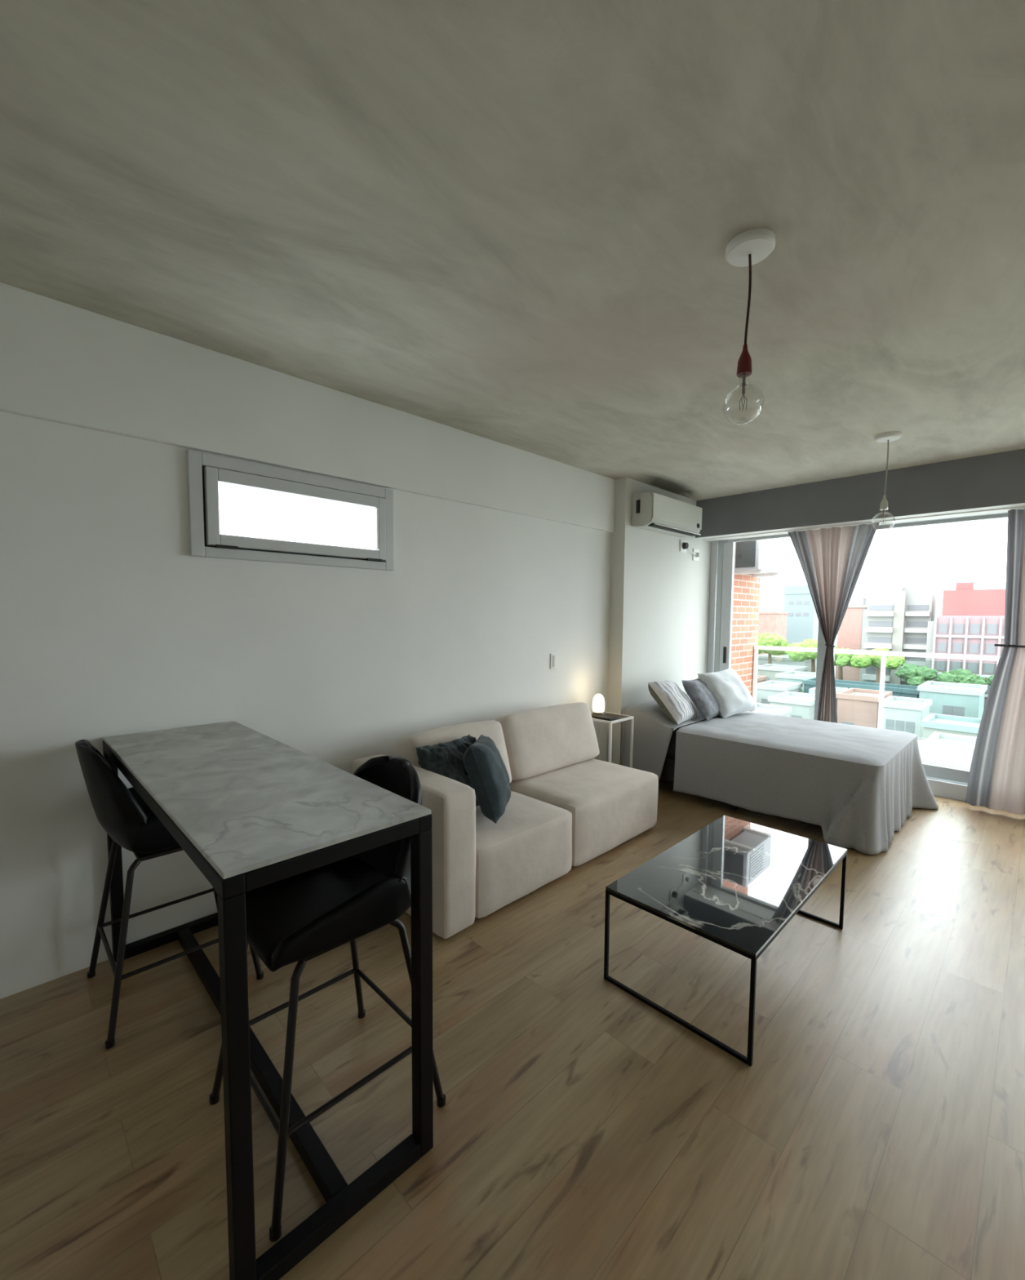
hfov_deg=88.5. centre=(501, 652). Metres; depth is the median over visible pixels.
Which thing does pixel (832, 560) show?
curtain
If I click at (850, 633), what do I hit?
house
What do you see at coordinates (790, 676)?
house
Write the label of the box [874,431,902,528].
pendant lamp
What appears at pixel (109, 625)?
wall
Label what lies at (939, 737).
house
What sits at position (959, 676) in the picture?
tree
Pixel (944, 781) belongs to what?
window
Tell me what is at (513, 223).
ceiling
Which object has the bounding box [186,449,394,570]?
window
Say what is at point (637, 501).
vent
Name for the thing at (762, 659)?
house
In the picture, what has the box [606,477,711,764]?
wall
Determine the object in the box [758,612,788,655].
house
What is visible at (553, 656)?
light switch
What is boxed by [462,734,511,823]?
throw pillow
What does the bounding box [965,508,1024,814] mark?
curtain
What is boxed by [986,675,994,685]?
tree
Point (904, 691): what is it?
house
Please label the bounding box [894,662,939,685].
tree
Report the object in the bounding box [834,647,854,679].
tree
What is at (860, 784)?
bedspread
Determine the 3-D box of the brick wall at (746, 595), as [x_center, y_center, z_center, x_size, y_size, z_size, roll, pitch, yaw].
[2.691,-0.658,6.211,1.229,3.420,0.250,-3,6,-44]
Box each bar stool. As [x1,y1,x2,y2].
[75,739,263,1048]
[209,755,445,1241]
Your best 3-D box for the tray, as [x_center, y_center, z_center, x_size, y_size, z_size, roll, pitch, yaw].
[0.836,0.512,4.148,0.120,0.014,0.150,-3,6,-44]
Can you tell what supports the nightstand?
on the floor
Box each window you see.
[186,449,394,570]
[706,512,1008,801]
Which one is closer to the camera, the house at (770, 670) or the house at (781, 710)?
the house at (781, 710)
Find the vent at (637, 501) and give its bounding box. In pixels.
[635,499,640,513]
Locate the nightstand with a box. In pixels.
[591,711,634,768]
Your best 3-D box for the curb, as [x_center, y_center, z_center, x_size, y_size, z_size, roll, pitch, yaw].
[4.944,1.066,4.689,0.120,0.220,5.250,-3,6,-44]
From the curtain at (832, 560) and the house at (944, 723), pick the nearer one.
the curtain at (832, 560)
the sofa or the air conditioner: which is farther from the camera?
the air conditioner
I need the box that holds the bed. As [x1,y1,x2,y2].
[621,707,737,810]
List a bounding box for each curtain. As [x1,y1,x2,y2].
[788,522,879,723]
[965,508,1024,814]
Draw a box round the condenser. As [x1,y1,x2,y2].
[733,537,784,577]
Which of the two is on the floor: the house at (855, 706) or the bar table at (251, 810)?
the bar table at (251, 810)
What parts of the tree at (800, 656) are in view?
crown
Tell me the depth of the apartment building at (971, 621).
79.46 m
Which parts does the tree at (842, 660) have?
crown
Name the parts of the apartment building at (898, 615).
stair panel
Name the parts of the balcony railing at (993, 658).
post, rail, post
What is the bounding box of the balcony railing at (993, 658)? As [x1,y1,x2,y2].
[751,645,999,728]
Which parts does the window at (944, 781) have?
handle, sash, sash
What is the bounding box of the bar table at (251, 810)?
[102,720,433,1279]
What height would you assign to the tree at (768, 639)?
14.089 m
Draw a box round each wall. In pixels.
[0,411,611,999]
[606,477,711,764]
[706,541,760,711]
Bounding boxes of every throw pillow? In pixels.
[415,733,479,806]
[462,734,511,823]
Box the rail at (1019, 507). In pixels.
[702,506,1024,541]
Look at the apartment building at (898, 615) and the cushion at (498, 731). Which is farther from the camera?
the apartment building at (898, 615)
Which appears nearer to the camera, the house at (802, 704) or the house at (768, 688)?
the house at (802, 704)
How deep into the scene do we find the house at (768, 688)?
78.38 m
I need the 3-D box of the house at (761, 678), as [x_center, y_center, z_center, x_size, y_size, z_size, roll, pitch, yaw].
[43.565,7.746,91.691,5.400,7.200,3.200,-3,6,-44]
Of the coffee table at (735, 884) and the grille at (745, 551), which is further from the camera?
the grille at (745, 551)
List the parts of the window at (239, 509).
sash, pane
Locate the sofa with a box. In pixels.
[351,702,658,938]
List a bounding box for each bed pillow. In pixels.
[648,679,697,724]
[681,678,719,719]
[697,667,757,718]
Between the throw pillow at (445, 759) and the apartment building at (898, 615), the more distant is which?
the apartment building at (898, 615)
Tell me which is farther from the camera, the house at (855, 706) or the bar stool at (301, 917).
the house at (855, 706)
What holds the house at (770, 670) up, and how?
on the ground
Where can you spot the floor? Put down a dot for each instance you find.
(874, 1129)
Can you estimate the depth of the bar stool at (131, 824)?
1.82 m
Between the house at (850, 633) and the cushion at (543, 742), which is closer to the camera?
the cushion at (543, 742)
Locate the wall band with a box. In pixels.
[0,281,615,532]
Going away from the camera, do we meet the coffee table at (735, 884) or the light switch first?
the coffee table at (735, 884)
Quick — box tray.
[595,714,619,720]
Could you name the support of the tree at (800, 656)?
on the ground
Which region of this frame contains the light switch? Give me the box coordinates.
[550,653,556,669]
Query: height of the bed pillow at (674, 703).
0.346 m
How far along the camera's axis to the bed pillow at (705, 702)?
4.54 m
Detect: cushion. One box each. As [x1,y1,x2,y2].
[396,720,511,782]
[494,702,599,780]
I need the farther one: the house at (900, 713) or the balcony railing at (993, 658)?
the house at (900, 713)
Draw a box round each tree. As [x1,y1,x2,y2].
[757,632,789,663]
[784,639,838,672]
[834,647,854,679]
[850,648,906,683]
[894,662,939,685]
[935,668,987,684]
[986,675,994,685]
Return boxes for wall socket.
[680,538,688,552]
[693,548,701,561]
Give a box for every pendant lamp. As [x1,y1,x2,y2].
[725,228,775,424]
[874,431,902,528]
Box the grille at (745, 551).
[735,540,755,568]
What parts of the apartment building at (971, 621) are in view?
roof tank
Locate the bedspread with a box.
[623,693,938,854]
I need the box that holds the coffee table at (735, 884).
[604,815,847,1066]
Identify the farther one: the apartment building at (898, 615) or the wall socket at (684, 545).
the apartment building at (898, 615)
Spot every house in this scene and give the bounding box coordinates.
[755,680,803,704]
[755,702,792,716]
[756,675,767,683]
[757,653,817,672]
[757,663,808,681]
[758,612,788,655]
[768,691,815,719]
[775,671,816,691]
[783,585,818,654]
[802,677,919,697]
[808,687,848,710]
[835,598,868,681]
[835,688,893,728]
[882,695,933,740]
[917,680,987,718]
[920,713,982,740]
[925,731,977,747]
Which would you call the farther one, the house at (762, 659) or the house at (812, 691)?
the house at (762, 659)
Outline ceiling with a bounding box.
[0,0,1024,500]
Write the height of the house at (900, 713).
7.800 m
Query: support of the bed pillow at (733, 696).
on the bedspread
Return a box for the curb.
[917,739,974,770]
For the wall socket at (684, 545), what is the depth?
5.10 m
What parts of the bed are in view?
headboard, mattress, leg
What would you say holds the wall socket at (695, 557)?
attached to the wall at (660, 596)
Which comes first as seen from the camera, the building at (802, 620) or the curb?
the curb
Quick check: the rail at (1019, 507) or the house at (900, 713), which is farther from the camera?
the house at (900, 713)
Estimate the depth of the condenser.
5.84 m
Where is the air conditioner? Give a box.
[631,491,702,537]
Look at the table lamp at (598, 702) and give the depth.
4.21 m
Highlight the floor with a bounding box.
[0,777,1024,1279]
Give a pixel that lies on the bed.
(668, 771)
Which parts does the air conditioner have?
panel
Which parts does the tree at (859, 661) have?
crown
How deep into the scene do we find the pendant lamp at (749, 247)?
1.65 m
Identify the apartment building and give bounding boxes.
[859,575,939,685]
[925,582,1005,710]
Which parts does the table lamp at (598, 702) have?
lamp shade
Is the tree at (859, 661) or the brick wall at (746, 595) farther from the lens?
the tree at (859, 661)
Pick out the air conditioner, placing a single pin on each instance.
(651, 511)
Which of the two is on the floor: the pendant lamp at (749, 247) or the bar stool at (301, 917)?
the bar stool at (301, 917)
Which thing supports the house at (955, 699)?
on the ground
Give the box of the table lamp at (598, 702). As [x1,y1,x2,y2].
[591,693,606,716]
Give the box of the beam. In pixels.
[695,448,1024,541]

